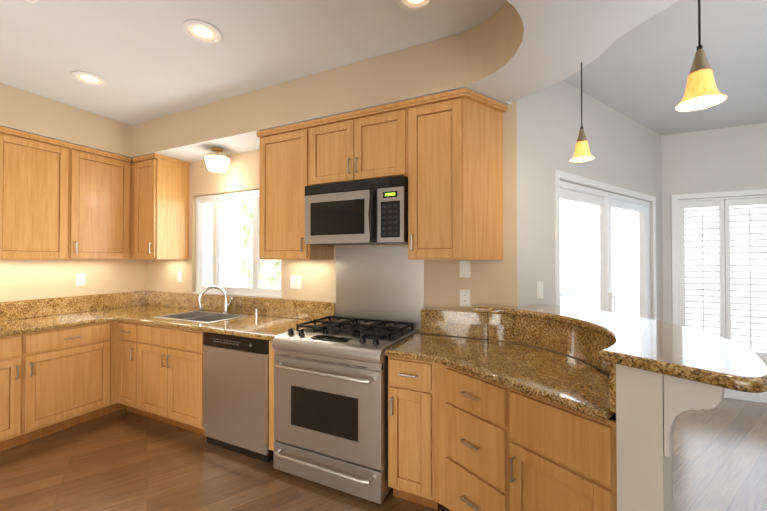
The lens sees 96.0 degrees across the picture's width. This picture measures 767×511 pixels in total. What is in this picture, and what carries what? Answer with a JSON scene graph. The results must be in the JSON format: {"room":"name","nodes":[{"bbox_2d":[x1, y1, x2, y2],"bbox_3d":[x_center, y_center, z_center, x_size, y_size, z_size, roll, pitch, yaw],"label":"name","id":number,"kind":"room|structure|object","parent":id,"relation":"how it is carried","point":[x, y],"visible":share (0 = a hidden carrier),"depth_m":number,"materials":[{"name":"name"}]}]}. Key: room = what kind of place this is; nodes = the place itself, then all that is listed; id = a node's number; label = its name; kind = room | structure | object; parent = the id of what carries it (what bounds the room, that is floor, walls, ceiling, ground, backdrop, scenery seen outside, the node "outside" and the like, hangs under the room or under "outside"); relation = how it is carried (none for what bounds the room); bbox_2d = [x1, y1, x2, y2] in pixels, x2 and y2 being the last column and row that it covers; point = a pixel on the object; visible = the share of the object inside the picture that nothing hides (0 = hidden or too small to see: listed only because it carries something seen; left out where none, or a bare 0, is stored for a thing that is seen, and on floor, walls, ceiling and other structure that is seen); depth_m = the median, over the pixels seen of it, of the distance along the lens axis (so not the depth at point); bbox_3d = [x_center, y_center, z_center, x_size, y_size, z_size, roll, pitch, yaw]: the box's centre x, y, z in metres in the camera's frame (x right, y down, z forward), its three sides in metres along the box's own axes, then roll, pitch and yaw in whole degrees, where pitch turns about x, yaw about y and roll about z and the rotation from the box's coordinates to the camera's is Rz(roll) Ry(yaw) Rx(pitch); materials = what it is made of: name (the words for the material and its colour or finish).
{"room":"kitchen","nodes":[
{"label":"kitchen","id":0,"kind":"room"},
{"bbox_2d":[0,0,677,162],"bbox_3d":[-0.861,-1.211,-0.170,7.055,0.329,6.000,0,-1,25],"label":"soffit","id":1,"kind":"structure","parent":0,"point":[508,52],"depth_m":2.31,"materials":[{"name":"paint"}]},
{"bbox_2d":[204,147,229,174],"bbox_3d":[-1.575,-0.887,3.272,0.224,0.248,0.224,0,-1,25],"label":"light","id":2,"kind":"object","parent":1,"relation":"attached to","point":[217,162],"visible":1,"depth_m":3.21,"materials":[{"name":"white glass"}]},
{"bbox_2d":[0,398,766,510],"bbox_3d":[0.702,1.484,0.834,9.240,0.060,9.441,0,-1,25],"label":"floor","id":3,"kind":"structure","parent":0,"point":[123,459],"depth_m":2.33,"materials":[{"name":"brown wood"}]},
{"bbox_2d":[0,321,115,451],"bbox_3d":[-3.040,1.035,2.723,0.618,0.876,1.266,0,-1,25],"label":"base cabinet","id":4,"kind":"object","parent":3,"relation":"on","point":[54,381],"depth_m":2.81,"materials":[{"name":"brown wood"}]},
{"bbox_2d":[116,320,126,410],"bbox_3d":[-2.644,1.044,3.562,0.618,0.876,0.726,0,-1,25],"label":"base cabinet","id":5,"kind":"object","parent":3,"relation":"on","point":[119,406],"depth_m":3.22,"materials":[{"name":"brown wood"}]},
{"bbox_2d":[0,305,175,336],"bbox_3d":[-3.133,0.575,2.499,0.644,0.038,3.077,0,-1,25],"label":"countertop","id":6,"kind":"structure","parent":5,"relation":"on","point":[35,324],"depth_m":3.01,"materials":[{"name":"stone"}]},
{"bbox_2d":[118,321,204,434],"bbox_3d":[-1.822,1.040,3.218,1.198,0.875,0.649,0,-1,25],"label":"base cabinet","id":7,"kind":"object","parent":3,"relation":"on","point":[160,373],"visible":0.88,"depth_m":2.93,"materials":[{"name":"brown wood"}]},
{"bbox_2d":[116,308,319,340],"bbox_3d":[-1.454,0.581,3.051,1.888,0.038,0.644,0,-1,25],"label":"countertop","id":8,"kind":"structure","parent":7,"relation":"on","point":[262,327],"depth_m":2.84,"materials":[{"name":"stone"}]},
{"bbox_2d":[153,311,247,323],"bbox_3d":[-1.671,0.646,3.169,0.720,0.177,0.430,0,-1,25],"label":"sink","id":9,"kind":"object","parent":8,"relation":"in","point":[205,317],"visible":0.27,"depth_m":3.26,"materials":[{"name":"silver metal"}]},
{"bbox_2d":[198,285,231,312],"bbox_3d":[-1.598,0.426,3.312,0.248,0.274,0.238,0,-1,25],"label":"faucet","id":10,"kind":"object","parent":8,"relation":"on","point":[227,304],"visible":0.94,"depth_m":3.33,"materials":[{"name":"silver metal"}]},
{"bbox_2d":[254,308,258,316],"bbox_3d":[-1.173,0.527,3.195,0.044,0.071,0.044,0,-1,25],"label":"soap dispenser","id":11,"kind":"object","parent":8,"relation":"on","point":[256,312],"visible":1,"depth_m":3.18,"materials":[{"name":"silver metal"}]},
{"bbox_2d":[203,332,273,462],"bbox_3d":[-0.986,1.038,2.828,0.642,0.872,0.618,0,-1,25],"label":"dishwasher","id":12,"kind":"object","parent":3,"relation":"on","point":[235,393],"visible":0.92,"depth_m":2.54,"materials":[{"name":"silver metal"}]},
{"bbox_2d":[269,341,274,450],"bbox_3d":[-0.638,1.035,2.687,0.102,0.875,0.598,0,-1,25],"label":"base cabinet","id":13,"kind":"object","parent":3,"relation":"on","point":[271,398],"visible":0.12,"depth_m":2.43,"materials":[{"name":"brown wood"}]},
{"bbox_2d":[272,246,423,503],"bbox_3d":[-0.233,0.697,2.427,0.839,1.545,0.730,0,-1,25],"label":"range","id":14,"kind":"object","parent":3,"relation":"on","point":[330,403],"visible":1,"depth_m":2.21,"materials":[{"name":"silver metal"}]},
{"bbox_2d":[388,356,616,510],"bbox_3d":[0.531,1.026,1.847,1.079,0.875,0.963,0,-1,25],"label":"base cabinet","id":15,"kind":"object","parent":3,"relation":"on","point":[458,440],"visible":0.88,"depth_m":1.62,"materials":[{"name":"brown wood"}]},
{"bbox_2d":[384,333,615,421],"bbox_3d":[0.536,0.568,1.820,1.128,0.038,0.931,0,-1,25],"label":"countertop","id":16,"kind":"structure","parent":15,"relation":"on","point":[570,383],"depth_m":1.69,"materials":[{"name":"stone"}]},
{"bbox_2d":[0,80,766,339],"bbox_3d":[0.514,0.040,0.451,9.240,2.820,8.562,0,-1,25],"label":"wall","id":17,"kind":"structure","parent":0,"point":[541,129],"depth_m":3.11,"materials":[{"name":"paint"}]},
{"bbox_2d":[0,126,7,259],"bbox_3d":[-3.292,-0.492,2.510,0.358,1.044,0.628,0,-1,25],"label":"upper cabinet","id":18,"kind":"object","parent":17,"relation":"attached to","point":[3,130],"depth_m":2.73,"materials":[{"name":"brown wood"}]},
{"bbox_2d":[4,128,83,259],"bbox_3d":[-3.082,-0.488,2.954,0.358,1.044,0.626,0,-1,25],"label":"upper cabinet","id":19,"kind":"object","parent":17,"relation":"attached to","point":[61,200],"depth_m":2.94,"materials":[{"name":"brown wood"}]},
{"bbox_2d":[0,291,143,320],"bbox_3d":[-3.415,0.475,2.632,0.022,0.163,3.077,0,-1,25],"label":"backsplash","id":20,"kind":"structure","parent":17,"relation":"attached to","point":[21,309],"depth_m":3.34,"materials":[{"name":"stone"}]},
{"bbox_2d":[76,274,84,285],"bbox_3d":[-3.035,0.242,3.460,0.007,0.118,0.075,0,-1,25],"label":"electrical outlet plate","id":21,"kind":"object","parent":17,"relation":"attached to","point":[80,278],"depth_m":3.46,"materials":[{"name":"white plastic"}]},
{"bbox_2d":[80,147,132,259],"bbox_3d":[-2.884,-0.483,3.373,0.358,1.044,0.575,0,-1,25],"label":"upper cabinet","id":22,"kind":"object","parent":17,"relation":"attached to","point":[106,208],"depth_m":3.36,"materials":[{"name":"brown wood"}]},
{"bbox_2d":[132,170,132,258],"bbox_3d":[-2.698,-0.459,3.766,0.358,1.003,0.430,0,-1,25],"label":"upper cabinet","id":23,"kind":"object","parent":17,"relation":"attached to","point":[132,170],"depth_m":3.59,"materials":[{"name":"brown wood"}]},
{"bbox_2d":[132,153,189,258],"bbox_3d":[-2.357,-0.481,3.630,0.412,1.045,0.389,0,-1,25],"label":"upper cabinet","id":24,"kind":"object","parent":17,"relation":"attached to","point":[160,206],"visible":1,"depth_m":3.51,"materials":[{"name":"brown wood"}]},
{"bbox_2d":[177,271,181,281],"bbox_3d":[-2.226,0.234,3.773,0.075,0.118,0.007,0,-1,25],"label":"electrical outlet plate","id":25,"kind":"object","parent":17,"relation":"attached to","point":[179,279],"depth_m":3.77,"materials":[{"name":"white plastic"}]},
{"bbox_2d":[193,190,281,297],"bbox_3d":[-1.469,-0.120,3.477,1.224,1.034,0.095,0,-1,25],"label":"kitchen window","id":26,"kind":"structure","parent":17,"relation":"in","point":[256,290],"depth_m":3.58,"materials":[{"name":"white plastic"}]},
{"bbox_2d":[144,290,334,320],"bbox_3d":[-1.576,0.483,3.455,2.584,0.163,0.019,0,-1,25],"label":"backsplash","id":27,"kind":"structure","parent":17,"relation":"attached to","point":[284,308],"depth_m":3.31,"materials":[{"name":"stone"}]},
{"bbox_2d":[256,121,333,259],"bbox_3d":[-0.721,-0.488,2.874,0.500,1.044,0.358,0,-1,25],"label":"upper cabinet","id":28,"kind":"object","parent":17,"relation":"attached to","point":[283,166],"depth_m":2.72,"materials":[{"name":"brown wood"}]},
{"bbox_2d":[290,275,300,288],"bbox_3d":[-0.788,0.238,3.093,0.118,0.118,0.008,0,-1,25],"label":"electrical outlet plate","id":29,"kind":"object","parent":17,"relation":"attached to","point":[295,283],"depth_m":3.09,"materials":[{"name":"white plastic"}]},
{"bbox_2d":[308,100,407,185],"bbox_3d":[-0.133,-0.766,2.599,0.799,0.494,0.358,0,-1,25],"label":"upper cabinet","id":30,"kind":"object","parent":17,"relation":"attached to","point":[369,143],"depth_m":2.42,"materials":[{"name":"brown wood"}]},
{"bbox_2d":[305,176,407,245],"bbox_3d":[-0.155,-0.299,2.549,0.788,0.428,0.454,0,-1,25],"label":"microwave","id":31,"kind":"object","parent":30,"relation":"attached to","point":[366,212],"visible":0.98,"depth_m":2.37,"materials":[{"name":"silver plastic"}]},
{"bbox_2d":[405,88,463,259],"bbox_3d":[0.390,-0.494,2.348,0.357,1.044,0.356,0,-1,25],"label":"upper cabinet","id":32,"kind":"object","parent":17,"relation":"attached to","point":[442,152],"depth_m":2.19,"materials":[{"name":"brown wood"}]},
{"bbox_2d":[420,307,487,338],"bbox_3d":[0.499,0.468,2.421,0.466,0.174,0.116,0,-1,25],"label":"backsplash ledge","id":33,"kind":"object","parent":17,"relation":"attached to","point":[467,323],"visible":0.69,"depth_m":2.37,"materials":[{"name":"stone"}]},
{"bbox_2d":[460,261,469,277],"bbox_3d":[0.578,0.098,2.448,0.075,0.118,0.011,0,-1,25],"label":"electrical outlet plate","id":34,"kind":"object","parent":17,"relation":"attached to","point":[464,265],"depth_m":2.45,"materials":[{"name":"white plastic"}]},
{"bbox_2d":[460,290,470,306],"bbox_3d":[0.578,0.302,2.447,0.075,0.118,0.007,0,-1,25],"label":"electrical outlet plate","id":35,"kind":"object","parent":17,"relation":"attached to","point":[465,300],"depth_m":2.44,"materials":[{"name":"white plastic"}]},
{"bbox_2d":[464,88,503,259],"bbox_3d":[0.619,-0.495,2.240,0.261,1.044,0.356,0,-1,25],"label":"panel","id":36,"kind":"object","parent":17,"relation":"attached to","point":[483,115],"depth_m":2.22,"materials":[{"name":"brown wood"}]},
{"bbox_2d":[537,281,542,298],"bbox_3d":[1.113,0.245,2.451,0.075,0.117,0.005,0,-1,-32],"label":"electrical outlet plate","id":37,"kind":"object","parent":17,"relation":"attached to","point":[539,284],"depth_m":2.44,"materials":[{"name":"white plastic"}]},
{"bbox_2d":[554,170,656,319],"bbox_3d":[2.065,0.422,3.166,1.990,2.110,0.125,0,-1,-35],"label":"door","id":38,"kind":"structure","parent":17,"relation":"in","point":[603,200],"depth_m":3.17,"materials":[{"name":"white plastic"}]},
{"bbox_2d":[671,189,766,361],"bbox_3d":[3.583,0.242,3.622,0.900,1.820,0.082,0,-1,25],"label":"window shutters","id":39,"kind":"object","parent":17,"relation":"attached to","point":[724,202],"visible":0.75,"depth_m":3.63,"materials":[{"name":"white wood"}]},
{"bbox_2d":[724,388,766,402],"bbox_3d":[4.719,1.406,3.042,3.620,0.140,0.016,0,-1,25],"label":"baseboard","id":40,"kind":"structure","parent":17,"relation":"attached to","point":[746,396],"depth_m":3.51,"materials":[{"name":"white wood"}]},
{"bbox_2d":[0,0,766,135],"bbox_3d":[1.867,-1.427,-0.183,12.240,0.100,8.578,0,-1,25],"label":"ceiling","id":41,"kind":"structure","parent":0,"point":[146,60],"depth_m":2.28,"materials":[{"name":"paint"}]},
{"bbox_2d":[26,0,38,3],"bbox_3d":[-1.736,-1.350,1.671,0.400,0.015,0.200,0,-1,25],"label":"recessed light","id":42,"kind":"object","parent":41,"relation":"in","point":[32,1],"visible":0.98,"depth_m":1.83,"materials":[{"name":"white"}]},
{"bbox_2d":[71,71,107,85],"bbox_3d":[-2.236,-1.342,2.626,0.215,0.011,0.215,0,-1,19],"label":"recessed light","id":43,"kind":"object","parent":41,"relation":"in","point":[84,77],"depth_m":2.62,"materials":[{"name":"white"}]},
{"bbox_2d":[182,20,221,43],"bbox_3d":[-1.092,-1.347,2.086,0.215,0.011,0.215,0,-1,19],"label":"recessed light","id":44,"kind":"object","parent":41,"relation":"in","point":[201,31],"depth_m":2.08,"materials":[{"name":"white"}]},
{"bbox_2d":[396,0,434,10],"bbox_3d":[0.171,-1.350,1.799,0.215,0.011,0.215,0,-1,19],"label":"recessed light","id":45,"kind":"object","parent":41,"relation":"in","point":[411,5],"depth_m":1.85,"materials":[{"name":"white"}]},
{"bbox_2d":[570,62,594,161],"bbox_3d":[1.054,-0.774,1.835,0.115,0.527,0.115,0,-1,25],"label":"pendant light","id":46,"kind":"object","parent":41,"relation":"hanging from","point":[582,153],"visible":0.98,"depth_m":1.82,"materials":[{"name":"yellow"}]},
{"bbox_2d":[675,0,726,110],"bbox_3d":[0.951,-0.751,1.040,0.115,0.589,0.115,0,-1,25],"label":"pendant light","id":47,"kind":"object","parent":41,"relation":"hanging from","point":[702,92],"visible":1,"depth_m":1.03,"materials":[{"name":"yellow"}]},
{"bbox_2d":[488,313,672,510],"bbox_3d":[0.855,0.918,1.713,0.770,1.089,1.130,0,-1,25],"label":"wall","id":48,"kind":"structure","parent":0,"point":[644,473],"depth_m":1.16,"materials":[{"name":"paint"}]},
{"bbox_2d":[473,304,766,392],"bbox_3d":[0.921,0.352,1.724,1.115,0.040,1.441,0,-1,25],"label":"bar","id":49,"kind":"object","parent":48,"relation":"on","point":[669,349],"visible":1,"depth_m":1.22,"materials":[{"name":"stone"}]},
{"bbox_2d":[663,375,724,457],"bbox_3d":[0.934,0.497,1.040,0.044,0.259,0.133,0,-1,-38],"label":"corbel","id":50,"kind":"object","parent":48,"relation":"attached to","point":[681,395],"visible":0.81,"depth_m":1.04,"materials":[{"name":"white wood"}]},
{"label":"outside","id":51,"kind":"structure","parent":0,"visible":0},
{"bbox_2d":[242,199,280,288],"bbox_3d":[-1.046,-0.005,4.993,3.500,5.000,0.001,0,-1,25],"label":"garden","id":52,"kind":"object","parent":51,"point":[270,277],"depth_m":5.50,"materials":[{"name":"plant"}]},
{"bbox_2d":[203,199,766,352],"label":"window","id":53,"kind":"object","parent":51,"point":[579,255],"visible":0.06,"depth_m":5.56,"materials":[{"name":"grey"}]}
]}

